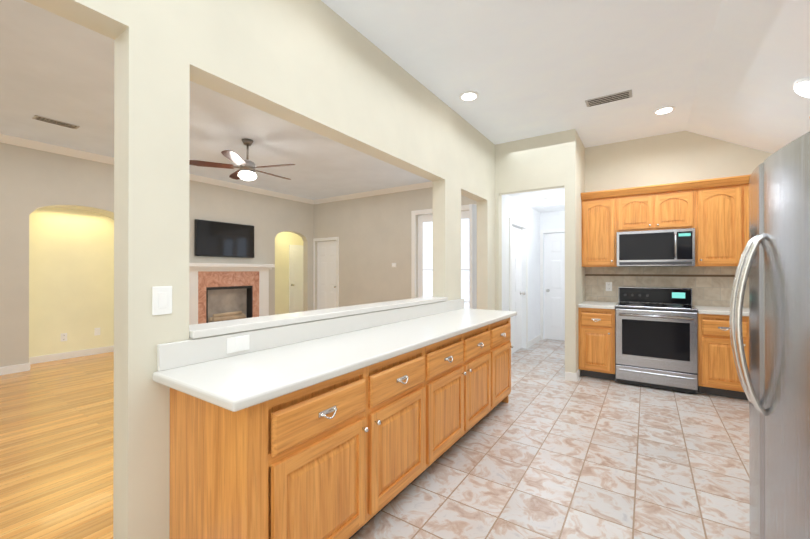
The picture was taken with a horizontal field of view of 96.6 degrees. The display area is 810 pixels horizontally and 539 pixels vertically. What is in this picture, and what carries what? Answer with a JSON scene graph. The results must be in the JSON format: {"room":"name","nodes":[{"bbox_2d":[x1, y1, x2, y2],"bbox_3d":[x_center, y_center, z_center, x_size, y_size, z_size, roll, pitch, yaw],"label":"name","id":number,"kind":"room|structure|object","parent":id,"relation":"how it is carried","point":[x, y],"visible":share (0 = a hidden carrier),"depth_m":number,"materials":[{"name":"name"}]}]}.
{"room":"kitchen","nodes":[
{"label":"kitchen","id":0,"kind":"room"},
{"bbox_2d":[0,142,323,366],"bbox_3d":[-4.736,-0.229,6.610,1.500,3.170,8.750,0,0,34],"label":"wall","id":1,"kind":"structure","parent":0,"point":[56,246],"depth_m":5.46,"materials":[{"name":"beige paint"}]},
{"bbox_2d":[60,333,66,341],"bbox_3d":[-5.148,1.022,5.444,0.008,0.120,0.075,0,0,34],"label":"outlet","id":2,"kind":"object","parent":1,"relation":"attached to","point":[63,337],"visible":1,"depth_m":5.44,"materials":[{"name":"white plastic"}]},
{"bbox_2d":[94,328,99,335],"bbox_3d":[-4.925,0.993,5.776,0.010,0.120,0.075,0,0,34],"label":"outlet","id":3,"kind":"object","parent":1,"relation":"attached to","point":[96,331],"visible":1,"depth_m":5.76,"materials":[{"name":"white plastic"}]},
{"bbox_2d":[0,134,313,203],"bbox_3d":[-4.319,-1.669,5.823,0.075,0.095,7.500,0,0,34],"label":"crown molding","id":4,"kind":"structure","parent":1,"relation":"attached to","point":[27,143],"depth_m":5.39,"materials":[{"name":"white wood"}]},
{"bbox_2d":[194,219,253,257],"bbox_3d":[-3.495,-0.578,7.049,0.070,0.670,1.180,0,0,34],"label":"television","id":5,"kind":"object","parent":1,"relation":"attached to","point":[217,239],"visible":0.98,"depth_m":6.97,"materials":[{"name":"black"}]},
{"bbox_2d":[289,245,302,312],"bbox_3d":[-2.814,0.348,9.901,0.118,2.018,0.792,0,0,34],"label":"door","id":6,"kind":"structure","parent":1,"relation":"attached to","point":[295,278],"depth_m":9.74,"materials":[{"name":"white wood"}]},
{"bbox_2d":[0,0,429,199],"bbox_3d":[-2.522,-1.770,4.619,5.600,0.100,7.900,0,0,34],"label":"ceiling","id":7,"kind":"structure","parent":0,"point":[55,67],"depth_m":4.17,"materials":[{"name":"paint"}]},
{"bbox_2d":[32,115,79,128],"bbox_3d":[-4.062,-1.714,4.207,0.140,0.012,0.380,0,0,34],"label":"ceiling vent","id":8,"kind":"object","parent":7,"relation":"in","point":[53,121],"visible":0.98,"depth_m":4.19,"materials":[{"name":"grey metal"}]},
{"bbox_2d":[189,139,294,180],"bbox_3d":[-2.071,-1.452,4.855,1.350,0.531,1.304,0,0,34],"label":"ceiling fan","id":9,"kind":"object","parent":7,"relation":"hanging from","point":[247,170],"visible":0.98,"depth_m":4.71,"materials":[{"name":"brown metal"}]},
{"bbox_2d":[24,0,496,538],"bbox_3d":[0.107,-0.178,3.365,0.160,3.050,9.150,0,0,34],"label":"wall","id":10,"kind":"structure","parent":0,"point":[320,68],"depth_m":1.62,"materials":[{"name":"beige paint"}]},
{"bbox_2d":[152,286,171,314],"bbox_3d":[-1.029,0.131,1.531,0.010,0.120,0.075,0,0,34],"label":"light switch","id":11,"kind":"object","parent":10,"relation":"attached to","point":[161,300],"visible":1,"depth_m":1.53,"materials":[{"name":"white plastic"}]},
{"bbox_2d":[157,298,463,369],"bbox_3d":[-0.189,0.374,2.773,0.020,0.111,3.040,0,0,34],"label":"backsplash","id":12,"kind":"structure","parent":10,"relation":"attached to","point":[182,353],"depth_m":2.03,"materials":[{"name":"white stone"}]},
{"bbox_2d":[227,335,249,353],"bbox_3d":[-0.827,0.370,1.792,0.010,0.075,0.120,0,0,34],"label":"outlet","id":13,"kind":"object","parent":12,"relation":"attached to","point":[237,343],"visible":1,"depth_m":1.79,"materials":[{"name":"white plastic"}]},
{"bbox_2d":[189,296,447,338],"bbox_3d":[-0.344,0.297,2.703,0.215,0.036,2.486,0,0,34],"label":"sill","id":14,"kind":"structure","parent":10,"relation":"on","point":[201,330],"depth_m":2.13,"materials":[{"name":"white stone"}]},
{"bbox_2d":[0,339,749,538],"bbox_3d":[-1.329,1.374,4.352,9.870,0.050,9.200,0,0,34],"label":"floor","id":15,"kind":"structure","parent":0,"point":[548,451],"depth_m":2.49,"materials":[{"name":"tile"}]},
{"bbox_2d":[0,363,27,374],"bbox_3d":[-5.126,1.300,4.664,0.014,0.100,0.330,0,0,34],"label":"baseboard","id":16,"kind":"structure","parent":15,"relation":"on","point":[21,367],"depth_m":4.70,"materials":[{"name":"white wood"}]},
{"bbox_2d":[29,345,113,363],"bbox_3d":[-5.082,1.303,5.537,0.014,0.100,1.130,0,0,34],"label":"baseboard","id":17,"kind":"structure","parent":15,"relation":"on","point":[65,355],"depth_m":5.50,"materials":[{"name":"white wood"}]},
{"bbox_2d":[189,263,274,324],"bbox_3d":[-3.272,0.621,6.902,0.600,1.469,1.830,0,0,34],"label":"fireplace","id":18,"kind":"object","parent":15,"relation":"on","point":[222,292],"visible":0.71,"depth_m":6.98,"materials":[{"name":"white"}]},
{"bbox_2d":[169,346,435,538],"bbox_3d":[-0.419,0.904,1.918,0.588,0.874,1.265,0,0,34],"label":"base cabinet","id":19,"kind":"object","parent":15,"relation":"on","point":[347,427],"depth_m":1.49,"materials":[{"name":"brown wood"}]},
{"bbox_2d":[152,308,515,413],"bbox_3d":[0.053,0.449,2.611,0.603,0.040,3.080,0,0,34],"label":"countertop","id":20,"kind":"structure","parent":19,"relation":"on","point":[239,382],"depth_m":1.67,"materials":[{"name":"white stone"}]},
{"bbox_2d":[436,322,495,460],"bbox_3d":[0.202,0.907,2.845,0.588,0.874,1.262,0,0,34],"label":"base cabinet","id":21,"kind":"object","parent":15,"relation":"on","point":[466,364],"depth_m":2.69,"materials":[{"name":"brown wood"}]},
{"bbox_2d":[496,318,512,405],"bbox_3d":[0.655,0.909,3.520,0.588,0.874,0.657,0,0,34],"label":"base cabinet","id":22,"kind":"object","parent":15,"relation":"on","point":[503,329],"depth_m":3.41,"materials":[{"name":"brown wood"}]},
{"bbox_2d":[578,301,617,380],"bbox_3d":[2.494,0.892,4.643,0.396,0.914,0.661,0,0,34],"label":"base cabinet","id":23,"kind":"object","parent":15,"relation":"on","point":[596,333],"visible":0.94,"depth_m":4.41,"materials":[{"name":"brown wood"}]},
{"bbox_2d":[615,287,697,393],"bbox_3d":[2.962,0.786,4.291,0.766,1.124,0.698,0,0,34],"label":"range","id":24,"kind":"object","parent":15,"relation":"on","point":[656,337],"visible":1,"depth_m":4.08,"materials":[{"name":"grey metal"}]},
{"bbox_2d":[693,305,748,399],"bbox_3d":[3.632,0.890,3.880,0.796,0.914,0.661,0,0,34],"label":"base cabinet","id":25,"kind":"object","parent":15,"relation":"on","point":[717,373],"visible":0.31,"depth_m":3.78,"materials":[{"name":"brown wood"}]},
{"bbox_2d":[729,131,809,538],"bbox_3d":[1.724,0.452,1.208,0.955,1.774,0.911,0,0,34],"label":"fridge","id":26,"kind":"object","parent":15,"relation":"on","point":[774,263],"visible":1,"depth_m":1.25,"materials":[{"name":"grey metal"}]},
{"bbox_2d":[314,187,476,309],"bbox_3d":[-0.095,-0.176,7.833,5.150,3.270,0.550,0,0,34],"label":"wall","id":27,"kind":"structure","parent":0,"point":[373,233],"depth_m":7.90,"materials":[{"name":"beige paint"}]},
{"bbox_2d":[313,237,338,309],"bbox_3d":[-1.926,0.297,8.718,0.880,2.130,0.015,0,0,34],"label":"door frame","id":28,"kind":"structure","parent":27,"relation":"attached to","point":[329,238],"depth_m":8.50,"materials":[{"name":"white"}]},
{"bbox_2d":[317,241,335,309],"bbox_3d":[-1.893,0.332,8.767,0.728,2.043,0.118,0,0,34],"label":"room door","id":29,"kind":"structure","parent":27,"relation":"in","point":[326,274],"depth_m":8.81,"materials":[{"name":"white wood"}]},
{"bbox_2d":[314,181,432,203],"bbox_3d":[-0.202,-1.664,7.534,4.830,0.095,0.075,0,0,34],"label":"crown molding","id":30,"kind":"structure","parent":27,"relation":"attached to","point":[426,184],"depth_m":7.79,"materials":[{"name":"white wood"}]},
{"bbox_2d":[418,214,432,297],"bbox_3d":[0.547,0.128,7.133,0.724,2.443,0.118,0,0,34],"label":"patio door","id":31,"kind":"structure","parent":27,"relation":"in","point":[425,255],"depth_m":7.25,"materials":[{"name":"white glass"}]},
{"bbox_2d":[411,204,476,298],"bbox_3d":[0.819,0.082,6.879,1.650,2.550,0.015,0,0,34],"label":"door frame","id":32,"kind":"structure","parent":27,"relation":"attached to","point":[413,243],"depth_m":7.30,"materials":[{"name":"white wood"}]},
{"bbox_2d":[461,211,468,307],"bbox_3d":[1.157,0.127,6.724,0.724,2.443,0.118,0,0,34],"label":"patio door","id":33,"kind":"structure","parent":27,"relation":"in","point":[465,255],"depth_m":6.77,"materials":[{"name":"white glass"}]},
{"bbox_2d":[469,204,476,308],"bbox_3d":[1.316,0.155,6.165,0.050,2.400,0.950,0,0,34],"label":"wall","id":34,"kind":"structure","parent":0,"point":[472,208],"depth_m":5.79,"materials":[{"name":"beige paint"}]},
{"bbox_2d":[497,132,560,348],"bbox_3d":[1.629,-0.175,4.711,0.870,3.050,0.120,0,0,34],"label":"wall","id":35,"kind":"structure","parent":0,"point":[548,161],"depth_m":4.94,"materials":[{"name":"beige paint"}]},
{"bbox_2d":[509,218,527,358],"bbox_3d":[1.842,0.288,5.812,0.015,2.130,0.990,0,0,34],"label":"door frame","id":36,"kind":"structure","parent":35,"relation":"attached to","point":[511,221],"depth_m":5.46,"materials":[{"name":"white wood"}]},
{"bbox_2d":[512,226,524,352],"bbox_3d":[1.793,0.324,5.845,0.118,2.043,0.838,0,0,34],"label":"hall door","id":37,"kind":"structure","parent":35,"relation":"in","point":[517,292],"depth_m":5.97,"materials":[{"name":"white wood"}]},
{"bbox_2d":[528,334,540,347],"bbox_3d":[2.370,1.306,6.599,0.014,0.100,0.950,0,0,34],"label":"baseboard","id":38,"kind":"structure","parent":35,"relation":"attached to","point":[538,338],"depth_m":6.57,"materials":[{"name":"white"}]},
{"bbox_2d":[540,228,564,339],"bbox_3d":[2.989,0.291,6.749,0.920,2.130,0.015,0,0,34],"label":"door frame","id":39,"kind":"structure","parent":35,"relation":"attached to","point":[542,231],"depth_m":6.97,"materials":[{"name":"white wood"}]},
{"bbox_2d":[544,233,564,340],"bbox_3d":[3.022,0.327,6.798,0.768,2.043,0.118,0,0,34],"label":"door","id":40,"kind":"structure","parent":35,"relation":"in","point":[554,286],"depth_m":6.92,"materials":[{"name":"white wood"}]},
{"bbox_2d":[321,0,809,212],"bbox_3d":[1.399,-1.461,2.503,3.270,0.690,9.150,0,0,34],"label":"ceiling","id":41,"kind":"structure","parent":0,"point":[731,71],"depth_m":2.90,"materials":[{"name":"white paint"}]},
{"bbox_2d":[459,91,478,100],"bbox_3d":[0.626,-1.696,3.533,0.190,0.013,0.190,0,0,34],"label":"recessed light","id":42,"kind":"object","parent":41,"relation":"in","point":[469,96],"visible":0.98,"depth_m":3.52,"materials":[{"name":"white plastic"}]},
{"bbox_2d":[585,90,631,106],"bbox_3d":[2.022,-1.696,3.585,0.400,0.012,0.160,0,0,34],"label":"ceiling vent","id":43,"kind":"object","parent":41,"relation":"in","point":[609,98],"visible":0.98,"depth_m":3.57,"materials":[{"name":"grey metal"}]},
{"bbox_2d":[653,106,674,114],"bbox_3d":[2.763,-1.695,3.847,0.190,0.013,0.190,0,0,34],"label":"recessed light","id":44,"kind":"object","parent":41,"relation":"in","point":[664,110],"visible":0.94,"depth_m":3.83,"materials":[{"name":"white plastic"}]},
{"bbox_2d":[792,77,809,97],"bbox_3d":[3.016,-1.338,2.654,0.231,0.147,0.250,0,0,34],"label":"flush ceiling light","id":45,"kind":"object","parent":41,"relation":"attached to","point":[801,86],"visible":1,"depth_m":2.66,"materials":[{"name":"white"}]},
{"bbox_2d":[561,129,584,374],"bbox_3d":[2.750,-0.172,5.494,0.120,3.050,2.670,0,0,34],"label":"wall","id":46,"kind":"structure","parent":0,"point":[572,147],"depth_m":4.40,"materials":[{"name":"beige paint"}]},
{"bbox_2d":[585,131,771,266],"bbox_3d":[3.435,-0.175,4.505,2.120,3.050,0.150,0,0,34],"label":"wall","id":47,"kind":"structure","parent":0,"point":[681,156],"depth_m":4.53,"materials":[{"name":"beige paint"}]},
{"bbox_2d":[581,189,620,266],"bbox_3d":[2.593,-0.515,4.762,0.431,0.960,0.337,0,0,34],"label":"upper cabinet","id":48,"kind":"object","parent":47,"relation":"attached to","point":[601,210],"depth_m":4.62,"materials":[{"name":"brown wood"}]},
{"bbox_2d":[621,184,660,231],"bbox_3d":[2.927,-0.733,4.539,0.444,0.525,0.337,0,0,34],"label":"upper cabinet","id":49,"kind":"object","parent":47,"relation":"attached to","point":[640,206],"depth_m":4.37,"materials":[{"name":"brown wood"}]},
{"bbox_2d":[616,228,694,266],"bbox_3d":[3.039,-0.254,4.408,0.766,0.427,0.426,0,0,34],"label":"microwave","id":50,"kind":"object","parent":49,"relation":"attached to","point":[669,247],"visible":1,"depth_m":4.25,"materials":[{"name":"grey metal"}]},
{"bbox_2d":[585,266,748,307],"bbox_3d":[3.327,0.200,4.478,1.970,0.470,0.013,0,0,34],"label":"tile backsplash","id":51,"kind":"structure","parent":47,"relation":"attached to","point":[711,285],"depth_m":4.48,"materials":[{"name":"tile"}]},
{"bbox_2d":[606,282,611,290],"bbox_3d":[2.744,0.231,4.856,0.075,0.120,0.008,0,0,34],"label":"outlet","id":52,"kind":"object","parent":51,"relation":"attached to","point":[608,286],"visible":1,"depth_m":4.85,"materials":[{"name":"white plastic"}]},
{"bbox_2d":[661,180,696,230],"bbox_3d":[3.201,-0.733,4.355,0.444,0.525,0.337,0,0,34],"label":"upper cabinet","id":53,"kind":"object","parent":47,"relation":"attached to","point":[678,200],"depth_m":4.17,"materials":[{"name":"brown wood"}]},
{"bbox_2d":[692,175,749,266],"bbox_3d":[3.563,-0.516,4.112,0.497,0.960,0.337,0,0,34],"label":"upper cabinet","id":54,"kind":"object","parent":47,"relation":"attached to","point":[714,212],"depth_m":3.96,"materials":[{"name":"brown wood"}]}
]}

